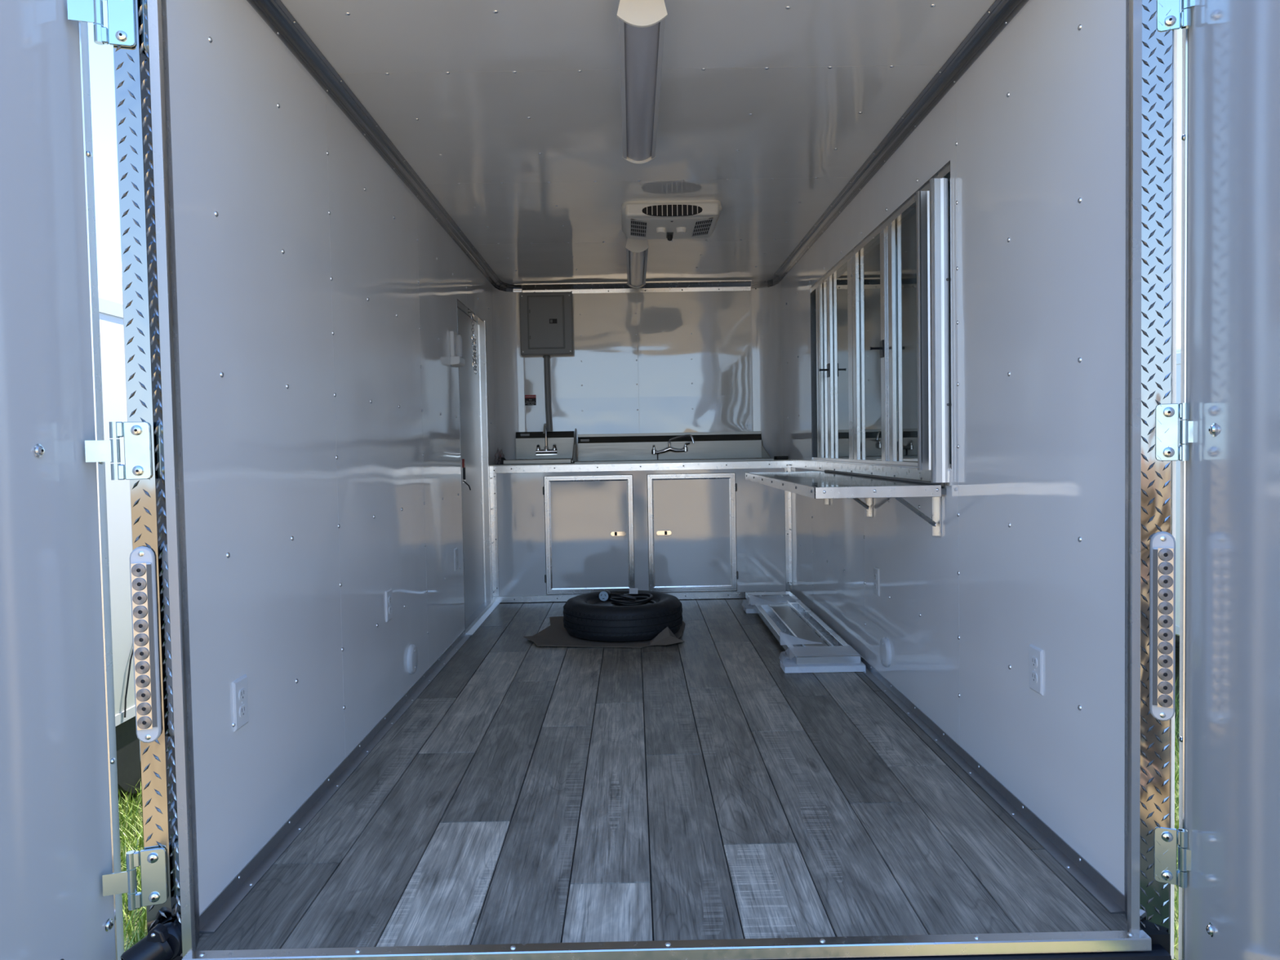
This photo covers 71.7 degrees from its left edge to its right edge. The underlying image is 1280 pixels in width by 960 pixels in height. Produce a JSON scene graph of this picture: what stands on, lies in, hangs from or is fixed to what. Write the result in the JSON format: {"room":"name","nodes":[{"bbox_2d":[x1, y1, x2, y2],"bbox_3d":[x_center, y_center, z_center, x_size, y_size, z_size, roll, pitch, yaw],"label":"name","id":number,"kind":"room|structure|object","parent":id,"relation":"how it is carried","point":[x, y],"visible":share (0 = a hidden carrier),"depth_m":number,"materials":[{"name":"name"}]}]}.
{"room":"food trailer interior","nodes":[
{"label":"food trailer interior","id":0,"kind":"room"},
{"bbox_2d":[166,0,496,915],"bbox_3d":[-1.002,-0.232,4.109,0.120,2.400,4.600,-1,2,0],"label":"wall","id":1,"kind":"structure","parent":0,"point":[317,295],"depth_m":2.44,"materials":[{"name":"white metal"}]},
{"bbox_2d":[0,0,168,959],"bbox_3d":[-1.064,-0.150,1.286,0.155,2.440,1.000,-1,2,2],"label":"door","id":2,"kind":"structure","parent":1,"relation":"in","point":[63,884],"depth_m":1.65,"materials":[{"name":"grey metal"}]},
{"bbox_2d":[129,546,161,742],"bbox_3d":[-0.984,0.329,1.758,0.045,0.395,0.020,-2,2,-17],"label":"light bar","id":3,"kind":"object","parent":1,"relation":"attached to","point":[142,558],"visible":1,"depth_m":1.75,"materials":[{"name":"white"}]},
{"bbox_2d":[120,922,182,959],"bbox_3d":[-0.970,0.935,1.770,0.072,0.097,0.118,1,3,44],"label":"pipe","id":4,"kind":"object","parent":1,"relation":"attached to","point":[162,942],"visible":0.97,"depth_m":1.75,"materials":[{"name":"black plastic"}]},
{"bbox_2d":[112,0,199,957],"bbox_3d":[-0.986,-0.175,1.802,0.094,2.450,0.189,-2,2,-20],"label":"trim","id":5,"kind":"structure","parent":1,"relation":"attached to","point":[141,71],"depth_m":1.75,"materials":[{"name":"grey metal"}]},
{"bbox_2d":[231,674,248,732],"bbox_3d":[-0.929,0.519,2.063,0.009,0.116,0.072,-1,2,0],"label":"wall outlet","id":6,"kind":"object","parent":1,"relation":"attached to","point":[239,686],"visible":1,"depth_m":2.05,"materials":[{"name":"white plastic"}]},
{"bbox_2d":[238,688,245,701],"bbox_3d":[-0.927,0.499,2.062,0.003,0.025,0.033,-1,2,0],"label":"receptacle","id":7,"kind":"object","parent":6,"relation":"attached to","point":[242,691],"depth_m":2.06,"materials":[{"name":"white plastic"}]},
{"bbox_2d":[239,704,246,717],"bbox_3d":[-0.926,0.538,2.063,0.003,0.025,0.033,-1,2,0],"label":"receptacle","id":8,"kind":"object","parent":6,"relation":"attached to","point":[242,708],"depth_m":2.06,"materials":[{"name":"white plastic"}]},
{"bbox_2d":[199,629,471,933],"bbox_3d":[-0.919,0.878,3.326,0.034,0.034,2.955,-1,2,0],"label":"baseboard","id":9,"kind":"structure","parent":1,"relation":"attached to","point":[215,913],"depth_m":2.44,"materials":[{"name":"metal"}]},
{"bbox_2d":[246,0,499,285],"bbox_3d":[-0.956,-1.262,3.872,0.047,0.049,4.200,-1,2,0],"label":"trim","id":10,"kind":"structure","parent":1,"relation":"attached to","point":[274,13],"depth_m":2.95,"materials":[{"name":"metal"}]},
{"bbox_2d":[385,587,392,622],"bbox_3d":[-0.939,0.468,3.317,0.009,0.116,0.072,-1,2,0],"label":"wall outlet","id":11,"kind":"object","parent":1,"relation":"attached to","point":[388,610],"visible":1,"depth_m":3.30,"materials":[{"name":"white plastic"}]},
{"bbox_2d":[388,606,391,613],"bbox_3d":[-0.936,0.488,3.317,0.003,0.025,0.033,-1,2,0],"label":"receptacle","id":12,"kind":"object","parent":11,"relation":"attached to","point":[389,607],"depth_m":3.32,"materials":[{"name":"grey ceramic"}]},
{"bbox_2d":[453,547,457,571],"bbox_3d":[-0.950,0.410,4.577,0.009,0.116,0.072,-1,2,0],"label":"wall outlet","id":13,"kind":"object","parent":1,"relation":"attached to","point":[455,550],"visible":1,"depth_m":4.56,"materials":[{"name":"white plastic"}]},
{"bbox_2d":[449,331,465,367],"bbox_3d":[-0.948,-0.679,4.600,0.052,0.174,0.143,-1,2,0],"label":"wall lamp","id":14,"kind":"object","parent":1,"relation":"attached to","point":[456,361],"visible":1,"depth_m":4.54,"materials":[{"name":"white plastic"}]},
{"bbox_2d":[457,298,499,635],"bbox_3d":[-0.999,-0.086,5.263,0.138,1.825,0.992,-1,2,0],"label":"door","id":15,"kind":"structure","parent":1,"relation":"in","point":[473,388],"depth_m":5.40,"materials":[{"name":"grey metal"}]},
{"bbox_2d":[467,311,477,373],"bbox_3d":[-0.971,-0.796,5.141,0.039,0.363,0.048,-1,2,0],"label":"chain","id":16,"kind":"object","parent":15,"relation":"hanging from","point":[473,328],"visible":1,"depth_m":5.14,"materials":[{"name":"silver metal"}]},
{"bbox_2d":[488,465,494,600],"bbox_3d":[-0.960,0.342,5.735,0.007,0.875,0.071,-1,2,0],"label":"trim","id":17,"kind":"structure","parent":1,"relation":"attached to","point":[490,466],"depth_m":5.73,"materials":[{"name":"metal"}]},
{"bbox_2d":[182,929,1172,959],"bbox_3d":[0.054,1.135,1.905,2.140,0.426,0.318,-1,2,0],"label":"trim","id":18,"kind":"structure","parent":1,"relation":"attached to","point":[1104,944],"depth_m":1.76,"materials":[{"name":"metal"}]},
{"bbox_2d":[492,276,782,463],"bbox_3d":[-0.004,-0.325,6.210,2.200,2.400,0.390,-1,2,0],"label":"wall","id":19,"kind":"structure","parent":0,"point":[677,362],"depth_m":6.26,"materials":[{"name":"white metal"}]},
{"bbox_2d":[524,395,536,405],"bbox_3d":[-0.775,-0.565,6.265,0.082,0.073,0.003,-1,2,0],"label":"warning sticker","id":20,"kind":"object","parent":19,"relation":"attached to","point":[530,400],"visible":1,"depth_m":6.26,"materials":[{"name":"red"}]},
{"bbox_2d":[515,437,573,458],"bbox_3d":[-0.670,-0.224,6.242,0.410,0.146,0.007,-1,2,0],"label":"backsplash","id":21,"kind":"structure","parent":19,"relation":"attached to","point":[526,448],"depth_m":6.24,"materials":[{"name":"silver metal"}]},
{"bbox_2d":[519,291,573,356],"bbox_3d":[-0.653,-1.091,6.197,0.366,0.434,0.102,-1,2,0],"label":"breaker panel","id":22,"kind":"object","parent":19,"relation":"attached to","point":[546,318],"visible":1,"depth_m":6.15,"materials":[{"name":"grey metal"}]},
{"bbox_2d":[542,355,552,431],"bbox_3d":[-0.651,-0.610,6.236,0.054,0.534,0.052,-1,2,0],"label":"conduit","id":23,"kind":"object","parent":19,"relation":"attached to","point":[546,357],"visible":1,"depth_m":6.22,"materials":[{"name":"grey metal"}]},
{"bbox_2d":[493,275,780,293],"bbox_3d":[0.002,-1.352,6.136,1.997,0.065,0.318,-1,2,0],"label":"trim","id":24,"kind":"structure","parent":19,"relation":"attached to","point":[706,286],"depth_m":6.23,"materials":[{"name":"metal"}]},
{"bbox_2d":[577,440,761,461],"bbox_3d":[0.211,-0.208,6.249,1.297,0.125,0.006,-1,2,0],"label":"backsplash","id":25,"kind":"structure","parent":19,"relation":"attached to","point":[744,448],"depth_m":6.25,"materials":[{"name":"silver metal"}]},
{"bbox_2d":[573,431,773,463],"bbox_3d":[0.224,-0.105,6.056,1.315,0.443,0.464,-1,2,0],"label":"sink","id":26,"kind":"object","parent":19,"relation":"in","point":[748,445],"visible":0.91,"depth_m":6.25,"materials":[{"name":"silver metal"}]},
{"bbox_2d":[651,434,694,454],"bbox_3d":[0.228,-0.248,6.170,0.297,0.139,0.149,-1,2,0],"label":"faucet","id":27,"kind":"object","parent":26,"relation":"on","point":[661,444],"depth_m":6.24,"materials":[{"name":"silver metal"}]},
{"bbox_2d":[280,0,995,284],"bbox_3d":[-0.007,-1.376,4.076,2.200,0.144,4.600,-1,2,0],"label":"ceiling","id":28,"kind":"structure","parent":0,"point":[508,113],"depth_m":3.02,"materials":[{"name":"white metal"}]},
{"bbox_2d":[625,238,648,288],"bbox_3d":[-0.020,-1.311,5.399,0.129,0.088,1.100,-1,2,0],"label":"ceiling lamp","id":29,"kind":"object","parent":28,"relation":"attached to","point":[637,251],"visible":0.94,"depth_m":5.18,"materials":[{"name":"grey"}]},
{"bbox_2d":[628,250,645,286],"bbox_3d":[-0.020,-1.316,5.399,0.098,0.078,1.080,-1,2,0],"label":"diffuser","id":30,"kind":"object","parent":29,"relation":"attached to","point":[637,259],"depth_m":5.37,"materials":[{"name":"grey plastic"}]},
{"bbox_2d":[617,0,667,164],"bbox_3d":[0.001,-1.218,2.799,0.129,0.088,1.100,-1,2,0],"label":"ceiling lamp","id":31,"kind":"object","parent":28,"relation":"attached to","point":[642,23],"visible":1,"depth_m":2.57,"materials":[{"name":"grey"}]},
{"bbox_2d":[623,22,659,160],"bbox_3d":[0.001,-1.223,2.799,0.098,0.078,1.080,-1,2,0],"label":"diffuser","id":32,"kind":"object","parent":31,"relation":"attached to","point":[641,39],"depth_m":2.69,"materials":[{"name":"grey plastic"}]},
{"bbox_2d":[621,200,722,240],"bbox_3d":[0.149,-1.268,4.394,0.480,0.107,0.504,-1,2,0],"label":"air conditioner","id":33,"kind":"object","parent":28,"relation":"attached to","point":[669,220],"visible":1,"depth_m":4.21,"materials":[{"name":"white plastic"}]},
{"bbox_2d":[630,218,647,237],"bbox_3d":[-0.007,-1.242,4.372,0.081,0.006,0.352,-1,2,0],"label":"grille","id":34,"kind":"object","parent":33,"relation":"attached to","point":[638,227],"depth_m":4.36,"materials":[{"name":"grey plastic"}]},
{"bbox_2d":[642,204,702,216],"bbox_3d":[0.151,-1.263,4.149,0.284,0.052,0.014,-1,2,0],"label":"outlet","id":35,"kind":"object","parent":33,"relation":"attached to","point":[648,210],"depth_m":4.14,"materials":[{"name":"white plastic"}]},
{"bbox_2d":[691,217,713,236],"bbox_3d":[0.307,-1.246,4.374,0.080,0.004,0.352,-1,2,0],"label":"grille","id":36,"kind":"object","parent":33,"relation":"attached to","point":[700,227],"depth_m":4.36,"materials":[{"name":"grey plastic"}]},
{"bbox_2d":[172,598,1169,959],"bbox_3d":[0.033,0.900,4.119,2.040,0.100,4.676,-1,2,0],"label":"floor","id":37,"kind":"structure","parent":0,"point":[697,787],"depth_m":2.37,"materials":[{"name":"grey wood"}]},
{"bbox_2d":[524,616,685,648],"bbox_3d":[-0.179,0.789,4.848,0.870,0.074,0.888,-1,2,0],"label":"cardboard sheet","id":38,"kind":"object","parent":37,"relation":"on","point":[554,635],"visible":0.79,"depth_m":4.56,"materials":[{"name":"brown cardboard"}]},
{"bbox_2d":[563,590,682,642],"bbox_3d":[-0.093,0.730,4.806,0.647,0.182,0.647,-1,2,0],"label":"tire","id":39,"kind":"object","parent":38,"relation":"on","point":[585,616],"visible":0.91,"depth_m":4.54,"materials":[{"name":"black rubber"}]},
{"bbox_2d":[599,587,655,605],"bbox_3d":[-0.064,0.654,4.778,0.307,0.143,0.216,-1,2,0],"label":"power cord","id":40,"kind":"object","parent":39,"relation":"on","point":[605,595],"visible":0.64,"depth_m":4.71,"materials":[{"name":"black plastic"}]},
{"bbox_2d":[491,460,791,603],"bbox_3d":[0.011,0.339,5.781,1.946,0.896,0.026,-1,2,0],"label":"base cabinet","id":41,"kind":"object","parent":37,"relation":"on","point":[693,530],"visible":0.95,"depth_m":5.78,"materials":[{"name":"white metal"}]},
{"bbox_2d":[491,459,789,466],"bbox_3d":[0.001,-0.118,6.001,1.946,0.010,0.463,-1,2,0],"label":"countertop","id":42,"kind":"structure","parent":41,"relation":"on","point":[770,460],"depth_m":5.77,"materials":[{"name":"silver metal"}]},
{"bbox_2d":[493,448,505,464],"bbox_3d":[-0.939,-0.161,5.906,0.081,0.114,0.126,-2,2,-23],"label":"plastic bag","id":43,"kind":"object","parent":42,"relation":"on","point":[499,455],"visible":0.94,"depth_m":5.87,"materials":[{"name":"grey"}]},
{"bbox_2d":[502,423,577,464],"bbox_3d":[-0.676,-0.194,6.055,0.459,0.393,0.442,-1,2,0],"label":"sink","id":44,"kind":"object","parent":42,"relation":"in","point":[544,446],"visible":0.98,"depth_m":6.24,"materials":[{"name":"silver metal"}]},
{"bbox_2d":[535,423,557,455],"bbox_3d":[-0.657,-0.285,6.162,0.148,0.221,0.149,-1,2,0],"label":"faucet","id":45,"kind":"object","parent":44,"relation":"on","point":[546,442],"depth_m":6.24,"materials":[{"name":"silver metal"}]},
{"bbox_2d":[773,456,787,459],"bbox_3d":[0.933,-0.146,5.866,0.073,0.022,0.105,-1,2,0],"label":"tray","id":46,"kind":"object","parent":42,"relation":"on","point":[775,457],"visible":0.99,"depth_m":5.81,"materials":[{"name":"black"}]},
{"bbox_2d":[743,591,866,673],"bbox_3d":[0.804,0.747,4.765,0.355,0.128,1.786,-1,2,0],"label":"shelf","id":47,"kind":"object","parent":37,"relation":"on","point":[811,646],"visible":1,"depth_m":4.37,"materials":[{"name":"white plastic"}]},
{"bbox_2d":[781,0,1177,959],"bbox_3d":[1.027,-0.269,4.124,0.120,2.400,4.600,-1,2,0],"label":"wall","id":48,"kind":"structure","parent":0,"point":[1030,548],"depth_m":2.33,"materials":[{"name":"white metal"}]},
{"bbox_2d":[745,470,946,537],"bbox_3d":[0.778,0.073,3.787,0.434,0.182,1.794,-1,2,0],"label":"shelf","id":49,"kind":"object","parent":48,"relation":"attached to","point":[826,485],"visible":1,"depth_m":3.05,"materials":[{"name":"metal"}]},
{"bbox_2d":[789,459,951,593],"bbox_3d":[0.994,0.371,4.328,0.007,0.908,2.924,-1,2,0],"label":"trim","id":50,"kind":"structure","parent":48,"relation":"attached to","point":[913,473],"depth_m":3.95,"materials":[{"name":"metal"}]},
{"bbox_2d":[873,566,879,595],"bbox_3d":[0.999,0.429,3.743,0.009,0.116,0.072,-1,2,0],"label":"wall outlet","id":51,"kind":"object","parent":48,"relation":"attached to","point":[876,571],"visible":1,"depth_m":3.73,"materials":[{"name":"white plastic"}]},
{"bbox_2d":[809,160,951,482],"bbox_3d":[0.999,-0.542,3.936,0.140,1.023,2.225,-1,2,0],"label":"window","id":52,"kind":"structure","parent":48,"relation":"in","point":[881,372],"depth_m":3.51,"materials":[{"name":"metal"}]},
{"bbox_2d":[773,0,1028,280],"bbox_3d":[0.947,-1.296,3.886,0.047,0.049,4.200,-1,2,0],"label":"trim","id":53,"kind":"structure","parent":48,"relation":"attached to","point":[999,15],"depth_m":3.03,"materials":[{"name":"metal"}]},
{"bbox_2d":[795,595,1124,913],"bbox_3d":[0.992,0.826,3.834,0.034,0.034,3.944,-1,2,0],"label":"baseboard","id":54,"kind":"structure","parent":48,"relation":"attached to","point":[1111,898],"depth_m":2.39,"materials":[{"name":"metal"}]},
{"bbox_2d":[1029,644,1043,695],"bbox_3d":[1.010,0.484,2.262,0.009,0.116,0.072,-1,2,0],"label":"wall outlet","id":55,"kind":"object","parent":48,"relation":"attached to","point":[1036,654],"visible":1,"depth_m":2.25,"materials":[{"name":"white plastic"}]},
{"bbox_2d":[1031,656,1037,667],"bbox_3d":[1.007,0.465,2.261,0.003,0.025,0.033,-1,2,0],"label":"receptacle","id":56,"kind":"object","parent":55,"relation":"attached to","point":[1033,659],"depth_m":2.26,"materials":[{"name":"white plastic"}]},
{"bbox_2d":[1031,671,1037,683],"bbox_3d":[1.008,0.504,2.263,0.003,0.025,0.033,-1,2,0],"label":"receptacle","id":57,"kind":"object","parent":55,"relation":"attached to","point":[1033,673],"depth_m":2.26,"materials":[{"name":"white plastic"}]},
{"bbox_2d":[1124,0,1173,955],"bbox_3d":[1.043,-0.212,1.819,0.082,2.450,0.204,0,2,27],"label":"trim","id":58,"kind":"structure","parent":48,"relation":"attached to","point":[1149,52],"depth_m":1.77,"materials":[{"name":"grey metal"}]},
{"bbox_2d":[1149,531,1175,720],"bbox_3d":[1.048,0.295,1.774,0.045,0.384,0.020,0,2,25],"label":"light bar","id":59,"kind":"object","parent":48,"relation":"attached to","point":[1162,544],"visible":1,"depth_m":1.77,"materials":[{"name":"white"}]},
{"bbox_2d":[1154,0,1279,959],"bbox_3d":[0.987,-0.192,1.421,0.102,2.440,0.800,0,2,16],"label":"door","id":60,"kind":"structure","parent":48,"relation":"in","point":[1227,877],"depth_m":1.57,"materials":[{"name":"grey metal"}]},
{"label":"outside","id":61,"kind":"structure","parent":0,"visible":0},
{"bbox_2d":[118,640,1179,959],"bbox_3d":[-0.019,1.134,11.870,140.000,0.001,160.000,-1,2,0],"label":"ground","id":62,"kind":"structure","parent":61,"point":[1177,642],"depth_m":3.63,"materials":[{"name":"green plant"}]},
{"bbox_2d":[97,285,141,798],"bbox_3d":[-3.388,0.255,5.883,2.219,2.305,5.658,-1,2,0],"label":"trailer","id":63,"kind":"object","parent":62,"relation":"on","point":[110,301],"visible":0.14,"depth_m":3.88,"materials":[{"name":"white metal"}]},
{"bbox_2d":[1175,342,1181,641],"bbox_3d":[4.123,0.180,6.966,2.166,2.110,5.808,-1,2,0],"label":"trailer","id":64,"kind":"object","parent":62,"relation":"on","point":[1179,344],"visible":0.02,"depth_m":5.04,"materials":[{"name":"white metal"}]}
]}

